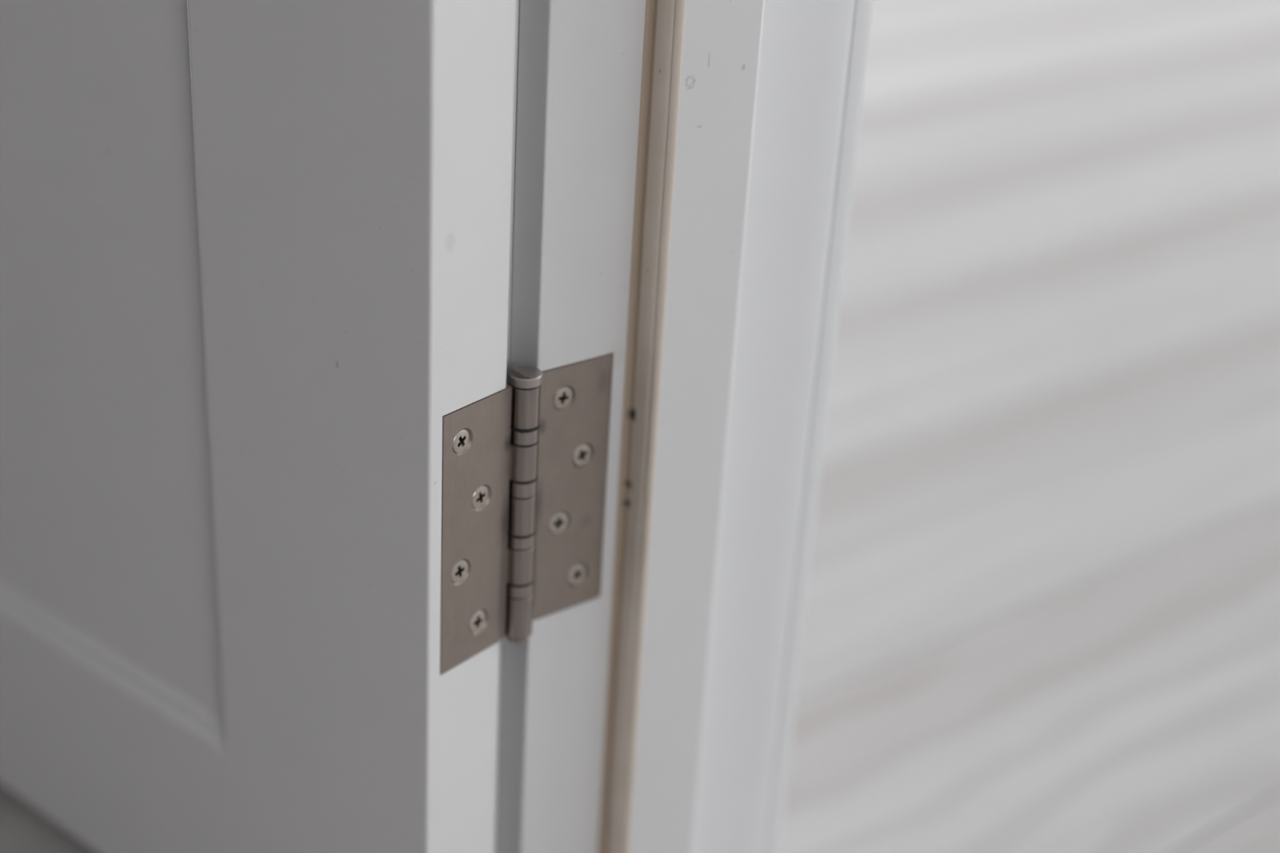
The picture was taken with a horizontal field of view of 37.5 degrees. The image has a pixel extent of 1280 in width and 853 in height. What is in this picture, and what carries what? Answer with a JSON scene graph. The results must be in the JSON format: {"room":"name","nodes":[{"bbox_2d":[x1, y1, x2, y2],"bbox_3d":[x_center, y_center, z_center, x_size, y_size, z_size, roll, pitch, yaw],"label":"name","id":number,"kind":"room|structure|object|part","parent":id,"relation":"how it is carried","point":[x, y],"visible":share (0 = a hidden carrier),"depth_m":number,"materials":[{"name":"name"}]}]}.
{"room":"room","nodes":[
{"label":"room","id":0,"kind":"room"},
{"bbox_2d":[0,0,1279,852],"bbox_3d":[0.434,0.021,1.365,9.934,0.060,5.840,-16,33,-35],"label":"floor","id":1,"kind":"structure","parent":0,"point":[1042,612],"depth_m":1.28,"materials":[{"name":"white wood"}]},
{"bbox_3d":[-0.855,-1.507,1.287,0.120,2.600,2.967,-16,33,-35],"label":"wall","id":2,"kind":"structure","parent":0,"visible":0},
{"bbox_2d":[0,0,515,852],"bbox_3d":[-0.325,-0.779,0.516,0.795,2.021,0.037,22,32,33],"label":"door","id":3,"kind":"structure","parent":2,"relation":"in","point":[254,255],"depth_m":0.68,"materials":[{"name":"white paint"}]},
{"bbox_3d":[-0.353,-0.328,0.740,0.571,0.810,0.027,22,32,33],"label":"panel","id":4,"kind":"part","parent":3,"relation":"part of","materials":[{"name":"white paint"}]},
{"bbox_3d":[-0.363,-0.323,0.729,0.571,0.810,0.005,22,32,33],"label":"moulding","id":5,"kind":"part","parent":3,"relation":"part of","materials":[{"name":"white paint"}]},
{"bbox_3d":[-0.378,0.080,0.942,0.571,0.101,0.037,22,32,33],"label":"rail","id":6,"kind":"part","parent":3,"relation":"part of","materials":[{"name":"white paint"}]},
{"bbox_2d":[493,0,873,852],"bbox_3d":[0.285,-0.553,0.091,0.148,2.081,0.926,-16,33,-35],"label":"door frame","id":7,"kind":"structure","parent":2,"relation":"attached to","point":[580,62],"depth_m":0.69,"materials":[{"name":"white paint"}]},
{"bbox_2d":[440,353,612,674],"bbox_3d":[-0.047,0.027,0.666,0.026,0.107,0.079,24,33,35],"label":"butt hinge","id":8,"kind":"object","parent":7,"relation":"attached to","point":[524,464],"visible":0.98,"depth_m":0.66,"materials":[{"name":"metal"}]},
{"bbox_3d":[-0.057,0.036,0.647,0.003,0.100,0.033,22,32,33],"label":"plate","id":9,"kind":"part","parent":8,"relation":"part of","materials":[{"name":"metal"}]},
{"bbox_3d":[-0.026,0.022,0.678,0.032,0.100,0.003,-16,33,-35],"label":"plate","id":10,"kind":"part","parent":8,"relation":"part of","materials":[{"name":"metal"}]},
{"bbox_2d":[597,0,686,852],"bbox_3d":[0.042,-0.674,0.343,0.007,2.043,0.012,-16,33,-35],"label":"seal","id":11,"kind":"object","parent":7,"relation":"attached to","point":[664,20],"visible":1,"depth_m":0.67,"materials":[{"name":"beige rubber"}]}
]}

